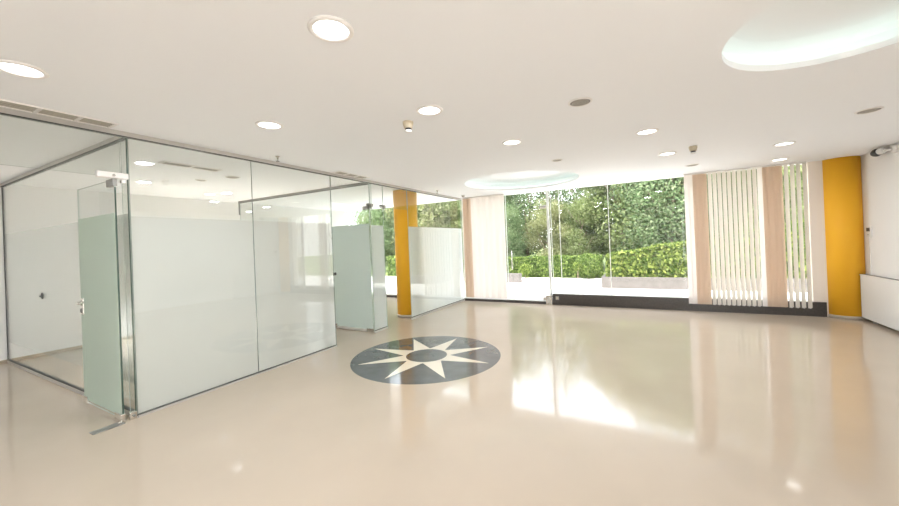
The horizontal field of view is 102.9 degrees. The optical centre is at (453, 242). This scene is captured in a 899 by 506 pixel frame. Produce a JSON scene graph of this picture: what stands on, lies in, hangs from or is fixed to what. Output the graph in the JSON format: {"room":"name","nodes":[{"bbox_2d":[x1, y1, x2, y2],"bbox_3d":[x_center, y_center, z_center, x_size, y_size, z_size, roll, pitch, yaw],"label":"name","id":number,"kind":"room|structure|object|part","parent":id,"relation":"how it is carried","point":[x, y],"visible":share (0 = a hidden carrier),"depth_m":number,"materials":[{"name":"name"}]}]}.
{"room":"lobby","nodes":[
{"label":"lobby","id":0,"kind":"room"},
{"bbox_2d":[0,185,348,360],"bbox_3d":[-6.636,0.475,6.719,0.150,2.832,12.700,-2,0,28],"label":"wall","id":1,"kind":"structure","parent":0,"point":[42,237],"depth_m":6.19,"materials":[{"name":"white paint"}]},
{"bbox_2d":[1,187,9,358],"bbox_3d":[-7.097,0.517,5.673,0.029,2.777,0.016,-2,0,28],"label":"trim","id":2,"kind":"structure","parent":1,"relation":"attached to","point":[3,216],"depth_m":5.67,"materials":[{"name":"grey"}]},
{"bbox_2d":[0,136,126,186],"bbox_3d":[-5.223,-0.980,4.633,4.425,0.052,0.040,-2,0,28],"label":"trim","id":3,"kind":"structure","parent":1,"relation":"attached to","point":[114,139],"depth_m":4.30,"materials":[{"name":"silver metal"}]},
{"bbox_2d":[0,335,132,363],"bbox_3d":[-6.569,1.864,6.565,0.012,0.050,12.450,-2,0,28],"label":"baseboard","id":4,"kind":"structure","parent":1,"relation":"attached to","point":[131,336],"depth_m":6.05,"materials":[{"name":"grey metal"}]},
{"bbox_2d":[461,199,465,296],"bbox_3d":[0.295,0.167,10.040,0.070,2.742,0.024,-2,0,28],"label":"trim","id":5,"kind":"structure","parent":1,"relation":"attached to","point":[461,199],"depth_m":10.04,"materials":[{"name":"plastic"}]},
{"bbox_2d":[387,293,545,303],"bbox_3d":[-0.533,1.628,10.531,6.870,0.062,0.230,-2,0,28],"label":"trim","id":6,"kind":"structure","parent":1,"relation":"attached to","point":[466,299],"depth_m":9.42,"materials":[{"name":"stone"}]},
{"bbox_2d":[505,199,509,298],"bbox_3d":[1.402,0.120,9.441,0.012,2.742,0.024,-2,0,28],"label":"trim","id":7,"kind":"structure","parent":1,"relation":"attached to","point":[505,199],"depth_m":9.43,"materials":[{"name":"white plastic"}]},
{"bbox_2d":[506,205,549,299],"bbox_3d":[1.874,0.283,9.157,1.065,2.372,0.092,-2,0,27],"label":"door","id":8,"kind":"structure","parent":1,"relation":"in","point":[541,206],"depth_m":8.99,"materials":[{"name":"clear glass"}]},
{"bbox_2d":[546,190,552,294],"bbox_3d":[2.372,0.090,8.917,0.055,2.752,0.036,-2,0,28],"label":"trim","id":9,"kind":"structure","parent":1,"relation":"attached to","point":[547,196],"depth_m":8.90,"materials":[{"name":"white plastic"}]},
{"bbox_2d":[0,0,898,211],"bbox_3d":[-1.263,-1.284,3.728,12.570,0.230,12.900,-2,0,28],"label":"ceiling","id":10,"kind":"structure","parent":0,"point":[733,80],"depth_m":2.88,"materials":[{"name":"white paint"}]},
{"bbox_2d":[0,59,49,78],"bbox_3d":[-2.784,-1.106,2.302,0.250,0.014,0.250,-2,0,28],"label":"recessed light","id":11,"kind":"object","parent":10,"relation":"in","point":[16,68],"visible":1,"depth_m":2.31,"materials":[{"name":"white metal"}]},
{"bbox_2d":[0,99,118,128],"bbox_3d":[-3.412,-1.079,2.937,0.190,0.012,0.960,-2,0,28],"label":"ceiling vent","id":12,"kind":"object","parent":10,"relation":"in","point":[4,103],"visible":1,"depth_m":3.02,"materials":[{"name":"white metal"}]},
{"bbox_2d":[158,161,221,171],"bbox_3d":[-3.686,-1.061,5.046,0.160,0.012,0.730,-2,0,28],"label":"ceiling vent","id":13,"kind":"object","parent":10,"relation":"in","point":[162,162],"visible":1,"depth_m":5.01,"materials":[{"name":"white metal"}]},
{"bbox_2d":[0,107,460,199],"bbox_3d":[-2.152,-1.100,5.604,0.044,0.052,9.850,-2,0,28],"label":"trim","id":14,"kind":"structure","parent":10,"relation":"attached to","point":[5,111],"depth_m":3.87,"materials":[{"name":"silver metal"}]},
{"bbox_2d":[1,114,119,174],"bbox_3d":[-3.570,-0.823,2.961,0.012,0.403,1.245,-2,0,28],"label":"glass panel","id":15,"kind":"object","parent":14,"relation":"attached to","point":[1,114],"visible":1,"depth_m":3.18,"materials":[{"name":"glass"}]},
{"bbox_2d":[225,176,240,178],"bbox_3d":[-3.622,-1.060,5.870,0.220,0.012,0.220,-2,0,28],"label":"recessed light","id":16,"kind":"object","parent":10,"relation":"in","point":[230,177],"visible":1,"depth_m":5.86,"materials":[{"name":"white metal"}]},
{"bbox_2d":[255,120,283,129],"bbox_3d":[-1.804,-1.141,3.505,0.250,0.014,0.250,-2,0,28],"label":"recessed light","id":17,"kind":"object","parent":10,"relation":"in","point":[265,124],"visible":1,"depth_m":3.49,"materials":[{"name":"white metal"}]},
{"bbox_2d":[238,182,367,203],"bbox_3d":[-3.403,-1.042,7.741,4.175,0.052,0.040,-2,0,28],"label":"trim","id":18,"kind":"structure","parent":10,"relation":"attached to","point":[361,183],"depth_m":7.58,"materials":[{"name":"grey metal"}]},
{"bbox_2d":[307,15,353,42],"bbox_3d":[-0.690,-1.191,2.014,0.250,0.014,0.250,-2,0,28],"label":"recessed light","id":19,"kind":"object","parent":10,"relation":"in","point":[328,28],"visible":1,"depth_m":2.00,"materials":[{"name":"white metal"}]},
{"bbox_2d":[331,171,369,178],"bbox_3d":[-1.740,-1.135,6.085,0.180,0.012,0.710,-2,0,28],"label":"ceiling vent","id":20,"kind":"object","parent":10,"relation":"in","point":[336,172],"visible":1,"depth_m":6.06,"materials":[{"name":"white metal"}]},
{"bbox_2d":[403,120,412,132],"bbox_3d":[-0.458,-1.148,3.586,0.104,0.108,0.104,-2,0,28],"label":"smoke detector","id":21,"kind":"object","parent":10,"relation":"attached to","point":[408,124],"visible":1,"depth_m":3.55,"materials":[{"name":"beige plastic"}]},
{"bbox_2d":[416,105,442,115],"bbox_3d":[-0.224,-1.206,3.289,0.250,0.014,0.250,-2,0,28],"label":"recessed light","id":22,"kind":"object","parent":10,"relation":"in","point":[425,110],"visible":1,"depth_m":3.28,"materials":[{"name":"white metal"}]},
{"bbox_2d":[463,194,507,298],"bbox_3d":[0.825,0.130,9.560,1.210,2.720,0.053,-2,0,28],"label":"vertical blind","id":23,"kind":"object","parent":10,"relation":"hanging from","point":[483,216],"visible":1,"depth_m":9.55,"materials":[{"name":"white fabric"}]},
{"bbox_3d":[0.775,-1.215,9.562,1.200,0.028,0.040,-2,0,28],"label":"head rail","id":24,"kind":"part","parent":23,"relation":"part of","materials":[{"name":"white metal"}]},
{"bbox_2d":[502,139,521,145],"bbox_3d":[0.723,-1.240,4.463,0.250,0.014,0.250,-2,0,28],"label":"recessed light","id":25,"kind":"object","parent":10,"relation":"in","point":[510,142],"visible":1,"depth_m":4.46,"materials":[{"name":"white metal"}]},
{"bbox_2d":[473,180,566,187],"bbox_3d":[1.380,-1.328,7.494,2.570,0.020,2.570,-2,0,28],"label":"light strip","id":26,"kind":"object","parent":10,"relation":"attached to","point":[566,180],"visible":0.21,"depth_m":8.57,"materials":[{"name":"white"}]},
{"bbox_2d":[568,97,592,106],"bbox_3d":[1.140,-1.261,3.237,0.210,0.012,0.210,-2,0,28],"label":"ceiling speaker","id":27,"kind":"object","parent":10,"relation":"attached to","point":[578,102],"visible":1,"depth_m":3.22,"materials":[{"name":"white metal"}]},
{"bbox_2d":[570,99,589,105],"bbox_3d":[1.140,-1.260,3.237,0.175,0.004,0.175,-2,0,-12],"label":"grille","id":28,"kind":"object","parent":27,"relation":"attached to","point":[575,102],"depth_m":3.23,"materials":[{"name":"beige metal"}]},
{"bbox_2d":[635,128,658,135],"bbox_3d":[2.286,-1.303,4.243,0.250,0.014,0.250,-2,0,28],"label":"recessed light","id":29,"kind":"object","parent":10,"relation":"in","point":[648,131],"visible":1,"depth_m":4.23,"materials":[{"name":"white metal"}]},
{"bbox_2d":[658,151,676,155],"bbox_3d":[3.237,-1.337,5.436,0.250,0.014,0.250,-2,0,28],"label":"recessed light","id":30,"kind":"object","parent":10,"relation":"in","point":[670,152],"visible":1,"depth_m":5.42,"materials":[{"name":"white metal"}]},
{"bbox_2d":[689,145,696,153],"bbox_3d":[3.382,-1.298,5.066,0.104,0.108,0.104,-2,0,28],"label":"smoke detector","id":31,"kind":"object","parent":10,"relation":"attached to","point":[692,149],"visible":1,"depth_m":5.04,"materials":[{"name":"beige plastic"}]},
{"bbox_2d":[683,161,812,308],"bbox_3d":[5.636,-0.095,6.957,1.900,2.676,0.056,-2,0,28],"label":"vertical blind","id":32,"kind":"object","parent":10,"relation":"hanging from","point":[769,183],"visible":1,"depth_m":6.93,"materials":[{"name":"white fabric"}]},
{"bbox_3d":[5.583,-1.418,6.962,1.900,0.028,0.040,-2,0,28],"label":"head rail","id":33,"kind":"part","parent":32,"relation":"part of","materials":[{"name":"white metal"}]},
{"bbox_2d":[770,158,788,161],"bbox_3d":[5.666,-1.433,6.234,0.250,0.014,0.250,-2,0,28],"label":"recessed light","id":34,"kind":"object","parent":10,"relation":"in","point":[778,159],"visible":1,"depth_m":6.22,"materials":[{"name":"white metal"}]},
{"bbox_2d":[772,141,795,146],"bbox_3d":[4.705,-1.398,5.106,0.250,0.014,0.250,-2,0,28],"label":"recessed light","id":35,"kind":"object","parent":10,"relation":"in","point":[787,142],"visible":1,"depth_m":5.09,"materials":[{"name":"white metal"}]},
{"bbox_2d":[854,106,883,114],"bbox_3d":[4.395,-1.391,3.796,0.210,0.012,0.210,-2,0,28],"label":"ceiling speaker","id":36,"kind":"object","parent":10,"relation":"attached to","point":[873,109],"visible":1,"depth_m":3.77,"materials":[{"name":"white metal"}]},
{"bbox_2d":[857,108,881,113],"bbox_3d":[4.395,-1.389,3.796,0.175,0.004,0.175,-2,0,-3],"label":"grille","id":37,"kind":"object","parent":36,"relation":"attached to","point":[869,110],"depth_m":3.78,"materials":[{"name":"beige metal"}]},
{"bbox_2d":[0,297,898,505],"bbox_3d":[-1.153,1.761,3.695,12.270,0.200,12.550,-2,0,28],"label":"floor","id":38,"kind":"structure","parent":0,"point":[580,405],"depth_m":3.18,"materials":[{"name":"beige tile"}]},
{"bbox_2d":[2,138,137,414],"bbox_3d":[-5.159,0.435,4.621,4.405,2.778,0.038,-2,0,28],"label":"glass panel","id":39,"kind":"object","parent":38,"relation":"on","point":[77,389],"visible":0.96,"depth_m":4.29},
{"bbox_2d":[89,421,125,434],"bbox_3d":[-3.247,1.736,3.359,0.100,0.016,0.230,-2,0,28],"label":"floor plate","id":40,"kind":"object","parent":38,"relation":"on","point":[114,425],"visible":1,"depth_m":3.35,"materials":[{"name":"grey metal"}]},
{"bbox_2d":[120,137,137,417],"bbox_3d":[-3.209,0.353,3.537,0.029,2.778,0.052,-2,0,28],"label":"glass panel","id":41,"kind":"object","parent":38,"relation":"on","point":[124,137],"visible":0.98,"depth_m":3.53,"materials":[{"name":"glass"}]},
{"bbox_2d":[95,170,128,183],"bbox_3d":[-3.287,-0.624,3.452,0.072,0.095,0.230,-2,0,28],"label":"fitting","id":42,"kind":"object","parent":41,"relation":"attached to","point":[123,177],"visible":1,"depth_m":3.44,"materials":[{"name":"white metal"}]},
{"bbox_2d":[75,179,125,420],"bbox_3d":[-3.672,0.575,3.709,0.980,2.348,0.144,-2,0,29],"label":"door","id":43,"kind":"structure","parent":42,"relation":"attached to","point":[99,303],"depth_m":3.66,"materials":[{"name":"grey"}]},
{"bbox_2d":[128,410,136,420],"bbox_3d":[-3.152,1.703,3.521,0.058,0.075,0.055,-2,0,28],"label":"fitting","id":44,"kind":"object","parent":38,"relation":"on","point":[132,415],"depth_m":3.51,"materials":[{"name":"silver metal"}]},
{"bbox_2d":[127,138,258,417],"bbox_3d":[-2.895,0.342,4.117,0.029,2.778,1.258,-2,0,28],"label":"glass panel","id":45,"kind":"object","parent":38,"relation":"on","point":[194,283],"visible":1,"depth_m":4.01,"materials":[{"name":"grey glass"}]},
{"bbox_2d":[251,161,336,373],"bbox_3d":[-2.281,0.321,5.255,0.029,2.778,1.322,-2,0,28],"label":"glass panel","id":46,"kind":"object","parent":38,"relation":"on","point":[294,265],"visible":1,"depth_m":5.17,"materials":[{"name":"grey glass"}]},
{"bbox_2d":[240,184,372,328],"bbox_3d":[-3.328,0.372,7.726,4.135,2.778,0.030,-2,0,28],"label":"glass panel","id":47,"kind":"object","parent":38,"relation":"on","point":[367,184],"visible":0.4,"depth_m":7.58,"materials":[{"name":"glass"}]},
{"bbox_2d":[330,206,374,331],"bbox_3d":[-1.986,0.518,6.923,1.061,2.348,0.162,-2,0,30],"label":"door","id":48,"kind":"structure","parent":38,"relation":"on","point":[351,251],"depth_m":6.88,"materials":[{"name":"grey"}]},
{"bbox_3d":[-1.966,1.674,6.934,0.780,0.038,0.032,-2,0,30],"label":"rail","id":49,"kind":"part","parent":48,"relation":"part of","materials":[{"name":"silver metal"}]},
{"bbox_2d":[369,183,387,332],"bbox_3d":[-1.435,0.293,6.822,0.029,2.778,0.370,-2,0,28],"label":"glass panel","id":50,"kind":"object","parent":38,"relation":"on","point":[377,235],"visible":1,"depth_m":6.82,"materials":[{"name":"white glass"}]},
{"bbox_2d":[366,203,373,208],"bbox_3d":[-1.554,-0.667,6.658,0.072,0.095,0.140,-2,0,28],"label":"fitting","id":51,"kind":"object","parent":50,"relation":"attached to","point":[371,206],"visible":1,"depth_m":6.64,"materials":[{"name":"grey metal"}]},
{"bbox_2d":[393,190,417,317],"bbox_3d":[-1.065,0.256,8.150,0.542,2.830,0.542,-2,0,28],"label":"pillar","id":52,"kind":"structure","parent":38,"relation":"on","point":[402,221],"depth_m":7.91,"materials":[{"name":"orange paint"}]},
{"bbox_2d":[350,336,500,384],"bbox_3d":[-0.394,1.634,5.170,2.120,0.003,2.120,-2,0,28],"label":"medallion","id":53,"kind":"object","parent":38,"relation":"on","point":[429,359],"visible":1,"depth_m":4.95,"materials":[{"name":"grey stone"}]},
{"bbox_2d":[407,190,464,319],"bbox_3d":[-0.360,0.256,8.812,0.029,2.778,2.525,-2,0,28],"label":"glass panel","id":54,"kind":"object","parent":38,"relation":"on","point":[435,254],"visible":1,"depth_m":8.61,"materials":[{"name":"grey glass"}]},
{"bbox_2d":[546,295,552,304],"bbox_3d":[2.339,1.420,8.790,0.150,0.235,0.093,-2,0,28],"label":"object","id":55,"kind":"structure","parent":38,"relation":"on","point":[549,298],"depth_m":8.76,"materials":[{"name":"silver metal"}]},
{"bbox_2d":[553,294,826,316],"bbox_3d":[4.641,1.310,7.742,4.900,0.262,0.250,-2,0,28],"label":"trim","id":56,"kind":"structure","parent":38,"relation":"on","point":[819,309],"depth_m":7.58,"materials":[{"name":"stone"}]},
{"bbox_2d":[553,292,813,301],"bbox_3d":[4.569,1.177,7.804,4.725,0.010,0.285,-2,0,28],"label":"trim","id":57,"kind":"structure","parent":56,"relation":"on","point":[574,293],"depth_m":8.08,"materials":[{"name":"white"}]},
{"bbox_2d":[549,190,553,290],"bbox_3d":[2.427,-0.016,8.885,0.012,2.555,0.024,-2,0,28],"label":"trim","id":58,"kind":"structure","parent":57,"relation":"on","point":[549,190],"depth_m":8.88,"materials":[{"name":"white metal"}]},
{"bbox_2d":[558,189,562,292],"bbox_3d":[2.610,-0.024,8.786,0.014,2.555,0.024,-2,0,28],"label":"trim","id":59,"kind":"structure","parent":57,"relation":"on","point":[558,189],"depth_m":8.78,"materials":[{"name":"white metal"}]},
{"bbox_2d":[607,184,611,294],"bbox_3d":[3.586,-0.065,8.258,0.014,2.555,0.024,-2,0,28],"label":"trim","id":60,"kind":"structure","parent":57,"relation":"on","point":[607,184],"depth_m":8.25,"materials":[{"name":"white metal"}]},
{"bbox_2d":[822,156,866,319],"bbox_3d":[6.991,-0.074,6.453,0.552,2.830,0.552,-2,0,28],"label":"pillar","id":61,"kind":"structure","parent":38,"relation":"on","point":[842,179],"depth_m":6.25,"materials":[{"name":"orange paint"}]},
{"bbox_2d":[859,274,898,330],"bbox_3d":[6.631,0.956,5.382,0.100,0.793,1.750,-2,0,28],"label":"radiator","id":62,"kind":"object","parent":38,"relation":"on","point":[879,295],"visible":1,"depth_m":5.64,"materials":[{"name":"white metal"}]},
{"bbox_2d":[864,274,898,280],"bbox_3d":[6.617,0.561,5.381,0.065,0.004,1.678,-2,0,28],"label":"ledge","id":63,"kind":"object","parent":62,"relation":"attached to","point":[865,275],"depth_m":5.66,"materials":[{"name":"grey"}]},
{"bbox_2d":[861,142,898,279],"bbox_3d":[4.281,0.015,0.814,0.150,2.832,12.700,-2,0,28],"label":"wall","id":64,"kind":"structure","parent":0,"point":[879,174],"depth_m":5.72,"materials":[{"name":"white paint"}]},
{"bbox_2d":[806,160,828,316],"bbox_3d":[6.890,-0.071,6.508,0.670,2.832,0.200,-2,0,28],"label":"wall","id":65,"kind":"structure","parent":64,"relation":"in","point":[814,168],"depth_m":6.53,"materials":[{"name":"beige paint"}]},
{"bbox_2d":[866,227,871,236],"bbox_3d":[7.002,-0.171,6.047,0.028,0.180,0.140,-2,0,28],"label":"thermostat","id":66,"kind":"object","parent":64,"relation":"attached to","point":[868,229],"visible":1,"depth_m":6.03,"materials":[{"name":"white plastic"}]},
{"bbox_2d":[868,237,871,273],"bbox_3d":[7.032,0.231,6.055,0.012,0.625,0.020,-2,0,28],"label":"cable conduit","id":67,"kind":"object","parent":64,"relation":"attached to","point":[868,237],"visible":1,"depth_m":6.05,"materials":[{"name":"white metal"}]},
{"bbox_2d":[870,144,898,156],"bbox_3d":[6.569,-1.393,5.484,0.137,0.134,0.409,-2,0,18],"label":"security camera","id":68,"kind":"object","parent":64,"relation":"attached to","point":[894,148],"visible":1,"depth_m":5.45,"materials":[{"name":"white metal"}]},
{"bbox_2d":[870,148,883,156],"bbox_3d":[6.608,-1.400,5.596,0.124,0.124,0.170,-2,0,28],"label":"hood","id":69,"kind":"object","parent":68,"relation":"attached to","point":[874,153],"depth_m":5.57,"materials":[{"name":"grey plastic"}]},
{"label":"outside","id":70,"kind":"structure","parent":0,"visible":0},
{"bbox_2d":[371,276,807,298],"bbox_3d":[5.807,1.539,10.617,80.000,0.230,6.250,-2,0,28],"label":"ground","id":71,"kind":"structure","parent":70,"point":[529,288],"depth_m":11.70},
{"bbox_2d":[463,273,521,282],"bbox_3d":[1.413,1.439,14.438,2.650,0.350,0.300,-2,0,28],"label":"wall","id":72,"kind":"structure","parent":71,"relation":"on","point":[513,277],"depth_m":13.79,"materials":[{"name":"concrete"}]},
{"bbox_2d":[519,263,530,277],"bbox_3d":[3.044,1.233,15.299,0.529,0.639,0.542,-2,0,28],"label":"topiary shrub","id":73,"kind":"object","parent":71,"relation":"on","point":[526,268],"visible":0.99,"depth_m":15.18,"materials":[{"name":"green plant"}]},
{"bbox_2d":[572,262,581,277],"bbox_3d":[4.838,1.115,14.009,0.410,0.721,0.407,-2,0,28],"label":"topiary shrub","id":74,"kind":"object","parent":71,"relation":"on","point":[575,266],"visible":1,"depth_m":13.92,"materials":[{"name":"green plant"}]},
{"bbox_2d":[574,252,600,278],"bbox_3d":[5.298,0.940,14.261,1.021,1.063,1.025,-2,0,28],"label":"topiary shrub","id":75,"kind":"object","parent":71,"relation":"on","point":[584,271],"visible":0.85,"depth_m":13.98,"materials":[{"name":"green plant"}]},
{"bbox_2d":[601,273,687,289],"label":"planter","id":76,"kind":"object","parent":71,"relation":"on","point":[674,283],"depth_m":10.85,"materials":[{"name":"concrete"}]},
{"bbox_2d":[711,278,761,291],"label":"planter","id":77,"kind":"object","parent":71,"relation":"on","point":[711,278],"depth_m":9.82,"materials":[{"name":"concrete"}]},
{"bbox_2d":[605,219,806,278],"bbox_3d":[7.476,0.265,10.803,5.392,1.780,1.414,-2,0,28],"label":"hedge","id":78,"kind":"object","parent":77,"relation":"in","point":[665,259],"visible":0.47,"depth_m":10.81,"materials":[{"name":"green plant"}]},
{"bbox_2d":[787,278,806,292],"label":"planter","id":79,"kind":"object","parent":71,"relation":"on","point":[787,278],"depth_m":9.25,"materials":[{"name":"concrete"}]},
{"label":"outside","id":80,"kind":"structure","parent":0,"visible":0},
{"bbox_2d":[385,248,605,277],"bbox_3d":[20.312,1.068,37.472,120.000,0.250,54.800,-2,0,28],"label":"ground","id":81,"kind":"structure","parent":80,"point":[604,266],"depth_m":19.83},
{"bbox_2d":[350,210,384,258],"bbox_3d":[-5.860,-2.115,29.394,5.376,8.492,4.965,-2,0,-20],"label":"tree","id":82,"kind":"object","parent":81,"relation":"on","point":[352,212],"visible":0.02,"depth_m":28.59,"materials":[{"name":"green plant"}]},
{"bbox_2d":[356,208,393,266],"bbox_3d":[-3.930,-1.657,23.637,4.940,7.355,4.305,-2,0,-41],"label":"tree","id":83,"kind":"object","parent":81,"relation":"on","point":[360,217],"visible":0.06,"depth_m":22.67,"materials":[{"name":"green plant"}]},
{"bbox_2d":[363,205,438,255],"bbox_3d":[-3.119,-1.608,22.142,4.534,7.162,4.187,-2,0,18],"label":"tree","id":84,"kind":"object","parent":81,"relation":"on","point":[375,212],"visible":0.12,"depth_m":21.32,"materials":[{"name":"green plant"}]},
{"bbox_2d":[382,202,455,253],"bbox_3d":[-1.846,-1.725,21.286,4.335,7.301,4.898,-2,0,24],"label":"tree","id":85,"kind":"object","parent":81,"relation":"on","point":[421,222],"visible":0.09,"depth_m":19.75,"materials":[{"name":"green plant"}]},
{"bbox_2d":[386,254,463,275],"bbox_3d":[-0.707,1.192,18.482,6.268,1.225,1.209,-2,0,28],"label":"hedge","id":86,"kind":"object","parent":81,"relation":"on","point":[391,265],"visible":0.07,"depth_m":19.43,"materials":[{"name":"green plant"}]},
{"bbox_2d":[424,201,462,253],"bbox_3d":[0.722,-1.947,20.930,4.704,7.549,4.703,-2,0,34],"label":"tree","id":87,"kind":"object","parent":81,"relation":"on","point":[447,206],"visible":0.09,"depth_m":19.87,"materials":[{"name":"green plant"}]},
{"bbox_2d":[446,195,521,251],"bbox_3d":[1.404,-1.767,20.537,4.164,7.115,4.779,-2,0,41],"label":"tree","id":88,"kind":"object","parent":81,"relation":"on","point":[457,201],"visible":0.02,"depth_m":19.50,"materials":[{"name":"green plant"}]},
{"bbox_2d":[504,203,527,256],"bbox_3d":[2.756,-0.176,18.552,2.154,3.685,2.333,-2,0,3],"label":"tree","id":89,"kind":"object","parent":81,"relation":"on","point":[512,221],"visible":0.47,"depth_m":18.21,"materials":[{"name":"green plant"}]},
{"bbox_2d":[509,194,528,219],"bbox_3d":[2.438,-2.534,24.342,5.534,8.632,5.118,-3,0,44],"label":"tree","id":90,"kind":"object","parent":81,"relation":"on","point":[520,194],"visible":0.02,"depth_m":22.79,"materials":[{"name":"green plant"}]},
{"bbox_2d":[504,194,535,255],"bbox_3d":[3.510,-1.159,21.792,3.626,5.678,3.326,-2,0,20],"label":"tree","id":91,"kind":"object","parent":81,"relation":"on","point":[515,194],"visible":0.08,"depth_m":20.78,"materials":[{"name":"green plant"}]},
{"bbox_2d":[504,190,559,256],"bbox_3d":[4.086,-1.907,21.102,4.202,7.172,4.580,-2,0,35],"label":"tree","id":92,"kind":"object","parent":81,"relation":"on","point":[524,197],"visible":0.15,"depth_m":20.12,"materials":[{"name":"green plant"}]},
{"bbox_2d":[515,190,577,255],"bbox_3d":[5.035,-1.369,20.664,3.501,5.977,3.817,-2,0,-39],"label":"tree","id":93,"kind":"object","parent":81,"relation":"on","point":[555,191],"visible":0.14,"depth_m":20.22,"materials":[{"name":"green plant"}]},
{"bbox_2d":[522,197,572,255],"bbox_3d":[4.733,-0.302,17.851,2.279,3.781,2.656,-2,0,-40],"label":"tree","id":94,"kind":"object","parent":81,"relation":"on","point":[539,225],"visible":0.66,"depth_m":17.47,"materials":[{"name":"green plant"}]},
{"bbox_2d":[506,253,603,277],"bbox_3d":[4.258,1.061,15.793,4.326,1.041,1.173,-2,0,28],"label":"hedge","id":95,"kind":"object","parent":81,"relation":"on","point":[539,265],"visible":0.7,"depth_m":15.38,"materials":[{"name":"green plant"}]},
{"bbox_2d":[517,187,601,255],"bbox_3d":[5.890,-2.129,19.726,4.771,7.471,4.377,-2,0,-24],"label":"tree","id":96,"kind":"object","parent":81,"relation":"on","point":[556,193],"visible":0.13,"depth_m":19.47,"materials":[{"name":"green plant"}]},
{"bbox_2d":[554,198,601,255],"bbox_3d":[6.086,-0.303,17.388,2.285,3.669,2.286,-2,0,2],"label":"tree","id":97,"kind":"object","parent":81,"relation":"on","point":[585,244],"visible":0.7,"depth_m":17.18,"materials":[{"name":"green plant"}]},
{"bbox_2d":[550,187,620,253],"bbox_3d":[7.144,-1.746,19.657,3.851,6.574,4.199,-2,0,-8],"label":"tree","id":98,"kind":"object","parent":81,"relation":"on","point":[576,193],"visible":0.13,"depth_m":18.90,"materials":[{"name":"green plant"}]},
{"bbox_2d":[580,186,622,232],"bbox_3d":[9.920,-2.919,19.448,5.126,8.769,5.551,-2,0,-22],"label":"tree","id":99,"kind":"object","parent":81,"relation":"on","point":[591,186],"visible":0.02,"depth_m":19.86,"materials":[{"name":"green plant"}]},
{"bbox_2d":[573,181,670,260],"bbox_3d":[7.798,-2.067,16.928,4.201,7.178,4.821,-2,0,2],"label":"tree","id":100,"kind":"object","parent":81,"relation":"on","point":[597,200],"visible":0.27,"depth_m":16.57,"materials":[{"name":"green plant"}]},
{"bbox_2d":[600,177,722,249],"bbox_3d":[9.251,-2.381,15.834,4.864,7.684,4.492,-2,0,-10],"label":"tree","id":101,"kind":"object","parent":81,"relation":"on","point":[673,235],"visible":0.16,"depth_m":14.61,"materials":[{"name":"green plant"}]},
{"bbox_2d":[619,174,727,247],"bbox_3d":[9.062,-1.626,14.731,3.584,6.130,3.880,-2,0,-43],"label":"tree","id":102,"kind":"object","parent":81,"relation":"on","point":[648,218],"visible":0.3,"depth_m":14.46,"materials":[{"name":"green plant"}]},
{"bbox_2d":[635,177,757,242],"bbox_3d":[10.455,-2.328,15.710,4.511,7.485,5.258,-2,0,-42],"label":"tree","id":103,"kind":"object","parent":81,"relation":"on","point":[682,177],"visible":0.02,"depth_m":14.88,"materials":[{"name":"green plant"}]},
{"bbox_2d":[707,164,803,234],"bbox_3d":[11.730,-2.401,13.585,4.684,7.518,4.685,-2,0,-29],"label":"tree","id":104,"kind":"object","parent":81,"relation":"on","point":[801,164],"visible":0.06,"depth_m":12.72,"materials":[{"name":"green plant"}]},
{"bbox_2d":[743,165,803,223],"bbox_3d":[13.593,-2.396,14.115,4.940,7.356,4.305,-2,0,-24],"label":"tree","id":105,"kind":"object","parent":81,"relation":"on","point":[794,165],"visible":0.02,"depth_m":13.04,"materials":[{"name":"green plant"}]}
]}

